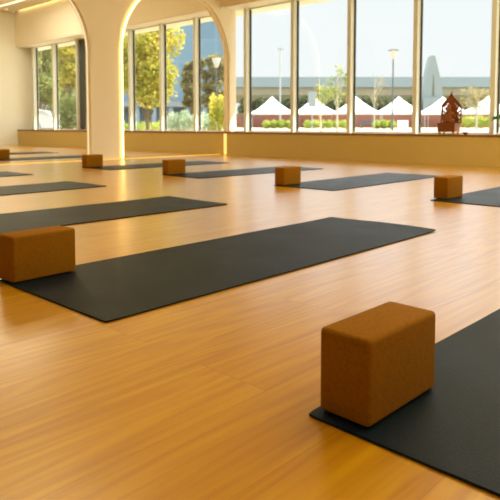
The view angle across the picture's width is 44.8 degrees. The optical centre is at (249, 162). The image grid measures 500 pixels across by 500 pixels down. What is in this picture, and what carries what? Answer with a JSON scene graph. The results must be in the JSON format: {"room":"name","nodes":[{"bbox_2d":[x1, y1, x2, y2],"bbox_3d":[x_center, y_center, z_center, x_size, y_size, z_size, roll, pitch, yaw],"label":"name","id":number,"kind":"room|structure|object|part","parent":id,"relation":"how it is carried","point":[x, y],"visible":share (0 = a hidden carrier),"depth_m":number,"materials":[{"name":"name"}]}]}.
{"room":"exercise studio","nodes":[
{"label":"exercise studio","id":0,"kind":"room"},
{"bbox_2d":[0,10,31,141],"bbox_3d":[-10.335,-1.917,11.462,0.200,3.430,13.020,3,5,43],"label":"wall","id":1,"kind":"structure","parent":0,"point":[15,62],"depth_m":15.74,"materials":[{"name":"white paint"}]},
{"bbox_2d":[0,142,17,144],"bbox_3d":[-10.335,-0.231,11.410,0.015,0.070,12.393,3,5,43],"label":"baseboard","id":2,"kind":"structure","parent":1,"relation":"attached to","point":[1,143],"depth_m":15.72,"materials":[{"name":"white paint"}]},
{"bbox_2d":[31,48,32,129],"bbox_3d":[-5.709,-1.957,16.026,0.270,2.155,0.080,3,5,43],"label":"window","id":3,"kind":"structure","parent":1,"relation":"in","point":[31,48],"depth_m":16.10,"materials":[{"name":"metal"}]},
{"bbox_2d":[0,0,53,11],"bbox_3d":[-2.006,-3.233,3.764,22.750,0.150,13.400,3,5,43],"label":"ceiling","id":4,"kind":"structure","parent":0,"point":[23,4],"depth_m":14.69,"materials":[{"name":"paint"}]},
{"bbox_2d":[0,0,22,6],"bbox_3d":[-3.922,-3.715,12.832,6.803,0.010,0.116,3,5,43],"label":"light strip","id":5,"kind":"object","parent":4,"relation":"attached to","point":[18,0],"visible":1,"depth_m":14.52,"materials":[{"name":"white plastic"}]},
{"bbox_2d":[68,0,235,159],"bbox_3d":[-4.675,-1.594,6.252,0.100,3.430,12.800,3,5,43],"label":"wall","id":6,"kind":"structure","parent":0,"point":[103,21],"depth_m":8.97,"materials":[{"name":"beige paint"}]},
{"bbox_2d":[69,0,88,154],"bbox_3d":[-2.705,-1.324,8.366,0.024,2.606,1.048,3,5,43],"label":"light strip","id":7,"kind":"object","parent":6,"relation":"attached to","point":[69,0],"visible":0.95,"depth_m":8.74,"materials":[{"name":"white plastic"}]},
{"bbox_2d":[121,0,138,157],"bbox_3d":[-1.536,-1.468,9.499,0.020,2.752,1.135,3,5,43],"label":"light strip","id":8,"kind":"object","parent":6,"relation":"attached to","point":[138,0],"visible":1,"depth_m":9.12,"materials":[{"name":"white plastic"}]},
{"bbox_2d":[15,0,256,46],"bbox_3d":[2.316,-3.052,8.363,22.350,0.980,0.807,3,5,43],"label":"bulkhead","id":9,"kind":"object","parent":6,"relation":"attached to","point":[56,19],"depth_m":14.05,"materials":[{"name":"beige paint"}]},
{"bbox_2d":[0,145,499,499],"bbox_3d":[-2.266,0.342,3.710,22.750,0.120,12.643,3,5,43],"label":"floor","id":10,"kind":"structure","parent":0,"point":[212,396],"depth_m":1.42,"materials":[{"name":"brown wood"}]},
{"bbox_2d":[0,171,32,176],"bbox_3d":[-3.097,0.149,5.788,0.620,0.007,1.862,3,5,43],"label":"yoga mat","id":11,"kind":"object","parent":10,"relation":"on","point":[3,173],"visible":1,"depth_m":6.24,"materials":[{"name":"rubber"}]},
{"bbox_2d":[10,152,56,154],"bbox_3d":[-4.420,-0.161,10.785,0.620,0.006,1.862,3,5,43],"label":"yoga mat","id":12,"kind":"object","parent":10,"relation":"on","point":[16,152],"visible":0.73,"depth_m":11.27,"materials":[{"name":"rubber"}]},
{"bbox_2d":[0,155,81,160],"bbox_3d":[-3.117,-0.083,9.545,0.620,0.006,1.862,3,5,43],"label":"yoga mat","id":13,"kind":"object","parent":10,"relation":"on","point":[74,156],"visible":0.76,"depth_m":9.30,"materials":[{"name":"rubber"}]},
{"bbox_2d":[0,149,9,159],"bbox_3d":[-3.693,-0.127,8.986,0.105,0.150,0.230,3,5,43],"label":"block","id":14,"kind":"object","parent":13,"relation":"on","point":[4,153],"visible":1,"depth_m":8.98,"materials":[{"name":"brown"}]},
{"bbox_2d":[0,181,104,195],"bbox_3d":[-2.053,0.222,4.593,0.620,0.009,1.862,3,5,42],"label":"yoga mat","id":15,"kind":"object","parent":10,"relation":"on","point":[64,185],"visible":1,"depth_m":4.94,"materials":[{"name":"rubber"}]},
{"bbox_2d":[0,154,219,164],"bbox_3d":[-4.792,0.126,6.189,0.100,0.004,12.353,3,5,43],"label":"light strip","id":16,"kind":"object","parent":10,"relation":"on","point":[207,154],"visible":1,"depth_m":9.04,"materials":[{"name":"yellow plastic"}]},
{"bbox_2d":[0,196,226,232],"bbox_3d":[-1.013,0.293,3.454,0.620,0.008,1.862,3,5,44],"label":"yoga mat","id":17,"kind":"object","parent":10,"relation":"on","point":[63,216],"visible":0.99,"depth_m":3.52,"materials":[{"name":"rubber"}]},
{"bbox_2d":[82,161,226,169],"bbox_3d":[-1.158,0.026,7.781,1.862,0.006,0.620,-4,5,-45],"label":"yoga mat","id":18,"kind":"object","parent":10,"relation":"on","point":[150,165],"visible":0.8,"depth_m":7.64,"materials":[{"name":"rubber"}]},
{"bbox_2d":[82,154,102,167],"bbox_3d":[-1.906,-0.025,7.344,0.105,0.150,0.230,3,5,43],"label":"block","id":19,"kind":"object","parent":18,"relation":"on","point":[92,160],"visible":1,"depth_m":7.29,"materials":[{"name":"brown"}]},
{"bbox_2d":[0,217,435,322],"bbox_3d":[0.037,0.353,2.457,0.620,0.013,1.862,3,5,43],"label":"yoga mat","id":20,"kind":"object","parent":10,"relation":"on","point":[112,289],"visible":0.98,"depth_m":2.19,"materials":[{"name":"rubber"}]},
{"bbox_2d":[0,225,75,282],"bbox_3d":[-0.717,0.303,2.049,0.105,0.150,0.230,3,5,41],"label":"block","id":21,"kind":"object","parent":20,"relation":"on","point":[25,255],"visible":1,"depth_m":1.99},
{"bbox_2d":[162,166,322,177],"bbox_3d":[-0.024,0.094,6.673,1.862,0.007,0.620,-3,5,-44],"label":"yoga mat","id":22,"kind":"object","parent":10,"relation":"on","point":[235,172],"visible":0.77,"depth_m":6.50,"materials":[{"name":"rubber"}]},
{"bbox_2d":[162,159,185,174],"bbox_3d":[-0.790,0.039,6.307,0.105,0.150,0.230,3,5,44],"label":"block","id":23,"kind":"object","parent":22,"relation":"on","point":[169,166],"visible":1,"depth_m":6.25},
{"bbox_2d":[274,173,437,190],"bbox_3d":[1.060,0.160,5.610,0.620,0.007,1.862,3,5,43],"label":"yoga mat","id":24,"kind":"object","parent":10,"relation":"on","point":[334,184],"visible":0.98,"depth_m":5.47,"materials":[{"name":"rubber"}]},
{"bbox_2d":[275,166,300,185],"bbox_3d":[0.324,0.109,5.187,0.105,0.150,0.230,3,5,43],"label":"block","id":25,"kind":"object","parent":24,"relation":"on","point":[287,175],"visible":1,"depth_m":5.12,"materials":[{"name":"brown wood"}]},
{"bbox_2d":[309,309,499,496],"bbox_3d":[0.970,0.414,1.521,0.620,0.006,1.862,3,5,44],"label":"yoga mat","id":26,"kind":"object","parent":10,"relation":"on","point":[452,428],"visible":0.77,"depth_m":1.04,"materials":[{"name":"rubber"}]},
{"bbox_2d":[321,301,434,426],"bbox_3d":[0.240,0.361,1.119,0.105,0.150,0.230,3,5,44],"label":"block","id":27,"kind":"object","parent":26,"relation":"on","point":[375,361],"visible":1,"depth_m":1.05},
{"bbox_2d":[431,187,499,206],"bbox_3d":[2.082,0.224,4.582,0.620,0.006,1.862,3,5,43],"label":"yoga mat","id":28,"kind":"object","parent":10,"relation":"on","point":[486,197],"visible":0.94,"depth_m":4.20,"materials":[{"name":"rubber"}]},
{"bbox_2d":[434,175,462,198],"bbox_3d":[1.387,0.167,4.243,0.105,0.150,0.230,3,5,45],"label":"block","id":29,"kind":"object","parent":28,"relation":"on","point":[446,186],"visible":1,"depth_m":4.18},
{"bbox_2d":[18,131,499,167],"bbox_3d":[2.282,-0.203,8.503,22.350,0.375,0.707,3,5,43],"label":"wall","id":30,"kind":"structure","parent":0,"point":[478,151],"depth_m":9.23,"materials":[{"name":"beige paint"}]},
{"bbox_2d":[32,44,52,129],"bbox_3d":[-5.266,-1.928,15.567,1.030,2.155,0.140,3,5,43],"label":"window","id":31,"kind":"structure","parent":30,"relation":"in","point":[35,81],"depth_m":15.86,"materials":[{"name":"metal"}]},
{"bbox_2d":[52,40,76,129],"bbox_3d":[-4.488,-1.883,14.834,1.110,2.155,0.140,3,5,43],"label":"window","id":32,"kind":"structure","parent":30,"relation":"in","point":[55,75],"depth_m":15.16,"materials":[{"name":"metal"}]},
{"bbox_2d":[75,38,86,129],"bbox_3d":[-3.699,-1.837,14.091,1.060,2.155,0.140,3,5,43],"label":"window","id":33,"kind":"structure","parent":30,"relation":"in","point":[80,57],"depth_m":14.33,"materials":[{"name":"metal"}]},
{"bbox_3d":[-3.927,-1.847,14.327,0.240,2.105,0.070,3,5,43],"label":"sash frame","id":34,"kind":"part","parent":33,"relation":"part of","materials":[{"name":"metal"}]},
{"bbox_2d":[128,25,159,130],"bbox_3d":[-2.165,-1.747,12.645,1.060,2.155,0.140,3,5,43],"label":"window","id":35,"kind":"structure","parent":30,"relation":"in","point":[131,33],"depth_m":12.95,"materials":[{"name":"metal"}]},
{"bbox_2d":[159,19,193,130],"bbox_3d":[-1.405,-1.703,11.929,1.030,2.155,0.140,3,5,43],"label":"window","id":36,"kind":"structure","parent":30,"relation":"in","point":[162,27],"depth_m":12.22,"materials":[{"name":"metal"}]},
{"bbox_2d":[193,16,223,131],"bbox_3d":[-0.684,-1.661,11.250,0.952,2.155,0.140,3,5,43],"label":"window","id":37,"kind":"structure","parent":30,"relation":"in","point":[196,21],"depth_m":11.52,"materials":[{"name":"metal"}]},
{"bbox_2d":[224,134,226,153],"bbox_3d":[-0.432,-0.329,10.569,0.060,0.359,0.008,3,5,43],"label":"light strip","id":38,"kind":"object","parent":30,"relation":"attached to","point":[225,135],"visible":1,"depth_m":10.56,"materials":[{"name":"yellow plastic"}]},
{"bbox_2d":[17,130,499,136],"bbox_3d":[2.209,-0.394,8.414,22.350,0.022,0.519,3,5,43],"label":"trim","id":39,"kind":"structure","parent":30,"relation":"on","point":[403,134],"depth_m":9.11,"materials":[{"name":"brown wood"}]},
{"bbox_2d":[436,91,461,133],"bbox_3d":[2.594,-0.661,7.908,0.284,0.572,0.190,3,5,43],"label":"statue","id":40,"kind":"object","parent":39,"relation":"on","point":[450,121],"visible":0.98,"depth_m":7.90,"materials":[{"name":"brown wood"}]},
{"bbox_2d":[244,1,290,131],"bbox_3d":[0.322,-1.602,10.302,1.060,2.155,0.140,3,5,43],"label":"window","id":41,"kind":"structure","parent":30,"relation":"in","point":[247,11],"depth_m":10.60,"materials":[{"name":"metal"}]},
{"bbox_2d":[290,0,345,132],"bbox_3d":[1.108,-1.556,9.562,1.100,2.155,0.140,3,5,43],"label":"window","id":42,"kind":"structure","parent":30,"relation":"in","point":[294,61],"depth_m":9.88,"materials":[{"name":"metal"}]},
{"bbox_2d":[346,0,411,133],"bbox_3d":[1.904,-1.510,8.812,1.090,2.155,0.140,3,5,43],"label":"window frame","id":43,"kind":"structure","parent":30,"relation":"in","point":[351,6],"depth_m":9.13,"materials":[{"name":"metal"}]},
{"bbox_2d":[412,0,488,133],"bbox_3d":[2.693,-1.464,8.068,1.080,2.155,0.140,3,5,43],"label":"window frame","id":44,"kind":"structure","parent":30,"relation":"in","point":[418,4],"depth_m":8.38,"materials":[{"name":"metal"}]},
{"bbox_2d":[489,0,499,133],"bbox_3d":[3.478,-1.418,7.328,1.080,2.155,0.140,3,5,43],"label":"window frame","id":45,"kind":"structure","parent":30,"relation":"in","point":[494,109],"depth_m":7.65,"materials":[{"name":"metal"}]},
{"label":"outside","id":46,"kind":"structure","parent":0,"visible":0},
{"bbox_2d":[61,127,499,132],"bbox_3d":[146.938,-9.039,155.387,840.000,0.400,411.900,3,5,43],"label":"ground","id":47,"kind":"structure","parent":46,"point":[470,130],"depth_m":56.26,"materials":[{"name":"grey concrete"}]},
{"bbox_2d":[38,49,61,109],"bbox_3d":[-9.398,-3.852,26.798,2.049,5.168,2.268,0,4,0],"label":"street tree","id":48,"kind":"object","parent":47,"relation":"on","point":[44,71],"visible":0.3,"depth_m":26.69,"materials":[{"name":"green plant"}]},
{"bbox_2d":[39,109,63,128],"bbox_3d":[-10.120,-1.930,24.928,4.537,1.550,1.780,0,4,0],"label":"car","id":49,"kind":"object","parent":47,"relation":"on","point":[45,119],"visible":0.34,"depth_m":24.13,"materials":[{"name":"white paint"}]},
{"bbox_2d":[41,47,75,113],"bbox_3d":[-15.506,-7.669,47.614,5.522,10.203,6.205,0,4,0],"label":"street tree","id":50,"kind":"object","parent":47,"relation":"on","point":[45,60],"visible":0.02,"depth_m":47.12,"materials":[{"name":"green plant"}]},
{"bbox_2d":[50,45,75,128],"bbox_3d":[-7.391,-3.635,24.897,1.655,4.965,1.689,0,4,0],"label":"street tree","id":51,"kind":"object","parent":47,"relation":"on","point":[66,60],"visible":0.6,"depth_m":24.37,"materials":[{"name":"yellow plant"}]},
{"bbox_2d":[51,93,76,128],"bbox_3d":[-6.599,-1.758,21.900,1.112,1.536,1.340,0,4,0],"label":"shrub","id":52,"kind":"object","parent":47,"relation":"on","point":[67,102],"visible":0.6,"depth_m":21.58,"materials":[{"name":"green plant"}]},
{"bbox_2d":[124,120,159,129],"bbox_3d":[-4.727,-1.518,25.952,2.289,0.652,1.370,0,4,0],"label":"shrub","id":53,"kind":"object","parent":47,"relation":"on","point":[141,126],"visible":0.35,"depth_m":25.76,"materials":[{"name":"green plant"}]},
{"bbox_2d":[123,27,185,129],"bbox_3d":[-3.972,-3.525,22.822,3.196,4.996,2.715,0,4,7],"label":"street tree","id":54,"kind":"object","parent":47,"relation":"on","point":[146,66],"visible":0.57,"depth_m":22.14,"materials":[{"name":"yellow plant"}]},
{"bbox_2d":[123,21,223,127],"bbox_3d":[-14.484,-23.221,99.704,22.548,34.800,16.900,0,4,0],"label":"office building","id":55,"kind":"structure","parent":47,"relation":"on","point":[211,43],"depth_m":94.08,"materials":[{"name":"blue glass"}]},
{"bbox_2d":[167,110,204,129],"bbox_3d":[-2.584,-1.576,23.947,1.588,1.066,1.426,0,4,0],"label":"shrub","id":56,"kind":"object","parent":47,"relation":"on","point":[178,122],"visible":0.7,"depth_m":23.72,"materials":[{"name":"green plant"}]},
{"bbox_2d":[179,57,205,129],"bbox_3d":[-3.171,-3.836,33.879,1.640,4.247,1.546,0,4,0],"label":"street tree","id":57,"kind":"object","parent":47,"relation":"on","point":[186,85],"visible":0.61,"depth_m":33.50,"materials":[{"name":"green plant"}]},
{"bbox_2d":[201,111,217,129],"bbox_3d":[-1.712,-1.711,26.007,1.101,0.992,1.294,0,4,0],"label":"shrub","id":58,"kind":"object","parent":47,"relation":"on","point":[206,122],"visible":0.34,"depth_m":25.83,"materials":[{"name":"green plant"}]},
{"bbox_2d":[201,53,223,108],"bbox_3d":[-1.943,-3.812,32.665,1.686,4.359,1.894,0,4,0],"label":"street tree","id":59,"kind":"object","parent":47,"relation":"on","point":[208,87],"visible":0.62,"depth_m":32.43,"materials":[{"name":"green plant"}]},
{"bbox_2d":[208,92,223,129],"bbox_3d":[-1.004,-1.681,20.900,0.882,1.490,1.367,0,4,0],"label":"shrub","id":60,"kind":"object","parent":47,"relation":"on","point":[214,112],"visible":0.62,"depth_m":20.68,"materials":[{"name":"yellow plant"}]},
{"bbox_2d":[212,58,219,98],"bbox_3d":[-1.657,-3.307,29.853,0.415,3.689,0.415,3,5,43],"label":"street lamp","id":61,"kind":"object","parent":47,"relation":"on","point":[216,61],"visible":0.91,"depth_m":29.73,"materials":[{"name":"grey metal"}]},
{"bbox_3d":[-1.657,-3.075,29.867,0.118,3.224,0.118,3,5,43],"label":"post","id":62,"kind":"part","parent":61,"relation":"part of","materials":[{"name":"grey metal"}]},
{"bbox_3d":[-1.657,-4.903,29.754,0.415,0.490,0.415,3,5,43],"label":"lamp shade","id":63,"kind":"part","parent":61,"relation":"part of","materials":[{"name":"white glass"}]},
{"bbox_2d":[237,96,283,112],"bbox_3d":[2.846,-12.683,149.482,12.401,7.999,6.501,0,4,0],"label":"bush","id":64,"kind":"object","parent":47,"relation":"on","point":[259,101],"visible":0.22,"depth_m":148.30,"materials":[{"name":"green plant"}]},
{"bbox_2d":[252,97,289,114],"bbox_3d":[3.626,-8.403,99.671,6.940,5.223,6.940,0,4,0],"label":"marquee tent","id":65,"kind":"object","parent":47,"relation":"on","point":[271,107],"visible":0.72,"depth_m":97.45,"materials":[{"name":"white fabric"}]},
{"bbox_2d":[262,119,289,128],"bbox_3d":[3.034,-4.186,65.810,3.608,1.155,1.661,0,4,0],"label":"hedge","id":66,"kind":"object","parent":47,"relation":"on","point":[273,124],"visible":0.89,"depth_m":65.54,"materials":[{"name":"green plant"}]},
{"bbox_2d":[277,48,282,128],"bbox_3d":[3.461,-8.528,69.606,0.700,9.194,0.240,0,4,0],"label":"mast","id":67,"kind":"object","parent":47,"relation":"on","point":[280,49],"visible":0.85,"depth_m":69.57,"materials":[{"name":"metal"}]},
{"bbox_3d":[3.461,-8.471,69.609,0.185,9.079,0.185,-1,4,-22],"label":"post","id":68,"kind":"part","parent":67,"relation":"part of","materials":[{"name":"metal"}]},
{"bbox_2d":[284,94,329,109],"bbox_3d":[13.861,-12.807,149.345,12.868,8.270,6.104,0,4,0],"label":"bush","id":69,"kind":"object","parent":47,"relation":"on","point":[303,100],"visible":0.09,"depth_m":148.04,"materials":[{"name":"green plant"}]},
{"bbox_2d":[308,92,315,128],"bbox_3d":[6.131,-5.163,59.835,0.791,3.684,0.180,0,4,0],"label":"sign board","id":70,"kind":"object","parent":47,"relation":"on","point":[311,95],"visible":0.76,"depth_m":59.68,"materials":[{"name":"metal"}]},
{"bbox_2d":[299,99,335,114],"bbox_3d":[10.685,-8.483,100.963,6.940,5.223,6.940,0,4,0],"label":"marquee tent","id":71,"kind":"object","parent":47,"relation":"on","point":[305,110],"visible":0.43,"depth_m":98.50,"materials":[{"name":"white fabric"}]},
{"bbox_2d":[303,119,345,128],"bbox_3d":[8.276,-4.196,65.864,5.058,1.111,1.741,0,4,0],"label":"hedge","id":72,"kind":"object","parent":47,"relation":"on","point":[316,123],"visible":0.84,"depth_m":65.63,"materials":[{"name":"green plant"}]},
{"bbox_2d":[314,83,335,130],"bbox_3d":[3.224,-2.428,26.857,1.161,2.311,1.021,-2,4,-28],"label":"young tree","id":73,"kind":"object","parent":47,"relation":"on","point":[322,95],"visible":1,"depth_m":26.86,"materials":[{"name":"green plant"}]},
{"bbox_2d":[326,59,346,130],"bbox_3d":[4.307,-3.303,30.032,1.171,3.660,1.295,-3,5,-42],"label":"young tree","id":74,"kind":"object","parent":47,"relation":"on","point":[340,69],"visible":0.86,"depth_m":29.84,"materials":[{"name":"green plant"}]},
{"bbox_2d":[329,96,372,110],"bbox_3d":[24.698,-12.489,149.523,12.958,8.267,5.953,0,4,0],"label":"bush","id":75,"kind":"object","parent":47,"relation":"on","point":[365,99],"visible":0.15,"depth_m":148.30,"materials":[{"name":"green plant"}]},
{"bbox_2d":[331,97,380,127],"bbox_3d":[17.080,-8.322,98.366,6.940,5.223,6.940,0,4,0],"label":"marquee tent","id":76,"kind":"object","parent":47,"relation":"on","point":[361,108],"visible":0.62,"depth_m":96.10,"materials":[{"name":"white fabric"}]},
{"bbox_2d":[236,77,489,104],"bbox_3d":[70.536,-20.822,209.012,182.000,16.486,12.201,0,4,0],"label":"viaduct","id":77,"kind":"object","parent":47,"relation":"on","point":[267,87],"visible":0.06,"depth_m":202.60,"materials":[{"name":"concrete"}]},
{"bbox_2d":[360,121,372,127],"bbox_3d":[15.428,-5.046,79.851,1.846,0.976,0.620,0,4,0],"label":"bench","id":78,"kind":"object","parent":47,"relation":"on","point":[361,122],"visible":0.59,"depth_m":80.06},
{"bbox_2d":[236,113,499,127],"bbox_3d":[24.164,-7.486,106.892,54.000,2.500,0.420,0,4,0],"label":"wall","id":79,"kind":"structure","parent":47,"relation":"on","point":[257,120],"depth_m":106.74,"materials":[{"name":"brick"}]},
{"bbox_2d":[367,74,385,129],"bbox_3d":[9.999,-4.890,47.949,2.105,4.611,2.342,0,4,0],"label":"bare tree","id":80,"kind":"object","parent":47,"relation":"on","point":[380,83],"visible":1,"depth_m":47.75,"materials":[{"name":"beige plant"}]},
{"bbox_2d":[372,119,396,128],"bbox_3d":[14.602,-4.187,65.984,2.727,1.114,1.507,0,4,0],"label":"hedge","id":81,"kind":"object","parent":47,"relation":"on","point":[383,124],"visible":0.8,"depth_m":65.66,"materials":[{"name":"green plant"}]},
{"bbox_2d":[388,49,398,130],"bbox_3d":[9.830,-5.011,41.770,0.706,5.617,0.706,3,5,43],"label":"street lamp","id":82,"kind":"object","parent":47,"relation":"on","point":[393,52],"visible":1,"depth_m":41.68,"materials":[{"name":"grey metal"}]},
{"bbox_3d":[9.830,-4.676,41.791,0.135,4.946,0.135,3,5,43],"label":"post","id":83,"kind":"part","parent":82,"relation":"part of","materials":[{"name":"grey metal"}]},
{"bbox_3d":[9.830,-7.421,41.621,0.637,0.623,0.637,3,5,43],"label":"lamp shade","id":84,"kind":"part","parent":82,"relation":"part of","materials":[{"name":"white glass"}]},
{"bbox_2d":[370,95,422,110],"bbox_3d":[36.129,-12.727,149.374,14.061,7.899,6.176,0,4,0],"label":"bush","id":85,"kind":"object","parent":47,"relation":"on","point":[385,102],"visible":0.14,"depth_m":148.01,"materials":[{"name":"green plant"}]},
{"bbox_2d":[373,96,425,127],"bbox_3d":[24.400,-8.404,99.696,6.940,5.223,6.940,0,4,0],"label":"marquee tent","id":86,"kind":"object","parent":47,"relation":"on","point":[400,107],"visible":0.73,"depth_m":97.71,"materials":[{"name":"white fabric"}]},
{"bbox_2d":[397,120,408,128],"bbox_3d":[15.584,-3.885,61.878,1.022,0.881,0.680,0,4,0],"label":"utility box","id":87,"kind":"object","parent":47,"relation":"on","point":[402,124],"visible":0.88,"depth_m":61.58,"materials":[{"name":"white metal"}]},
{"bbox_2d":[422,56,444,110],"bbox_3d":[44.627,-17.511,149.202,5.934,17.277,5.600,0,4,0],"label":"monument","id":88,"kind":"object","parent":47,"relation":"on","point":[431,81],"visible":0.69,"depth_m":147.65,"materials":[{"name":"grey stone"}]},
{"bbox_2d":[421,97,470,121],"bbox_3d":[32.052,-8.482,100.951,6.940,5.223,6.940,0,4,0],"label":"marquee tent","id":89,"kind":"object","parent":47,"relation":"on","point":[435,109],"visible":0.54,"depth_m":99.13,"materials":[{"name":"white fabric"}]},
{"bbox_2d":[421,96,473,110],"bbox_3d":[48.545,-12.581,149.482,14.451,8.002,6.258,0,4,0],"label":"bush","id":90,"kind":"object","parent":47,"relation":"on","point":[464,99],"visible":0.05,"depth_m":148.26,"materials":[{"name":"green plant"}]},
{"bbox_2d":[457,85,489,129],"bbox_3d":[18.318,-4.565,49.886,3.052,3.722,3.250,-2,4,-29],"label":"bare tree","id":91,"kind":"object","parent":47,"relation":"on","point":[478,95],"visible":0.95,"depth_m":49.61,"materials":[{"name":"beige plant"}]},
{"bbox_2d":[459,115,499,128],"bbox_3d":[24.322,-4.468,65.902,5.724,1.633,1.612,0,4,0],"label":"hedge","id":92,"kind":"object","parent":47,"relation":"on","point":[472,120],"visible":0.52,"depth_m":65.63,"materials":[{"name":"green plant"}]},
{"bbox_2d":[459,96,499,127],"bbox_3d":[38.548,-8.321,98.354,6.940,5.223,6.940,0,4,0],"label":"marquee tent","id":93,"kind":"object","parent":47,"relation":"on","point":[485,111],"visible":0.4,"depth_m":97.03,"materials":[{"name":"white fabric"}]},
{"bbox_3d":[2.576,-3.354,8.620,24.350,1.550,0.150,3,5,43],"label":"wall","id":94,"kind":"structure","parent":0,"visible":0},
{"bbox_2d":[17,0,331,49],"bbox_3d":[2.320,-2.558,8.398,22.350,0.012,0.795,3,5,43],"label":"trim","id":95,"kind":"structure","parent":94,"relation":"attached to","point":[239,8],"depth_m":11.65,"materials":[{"name":"white paint"}]}
]}

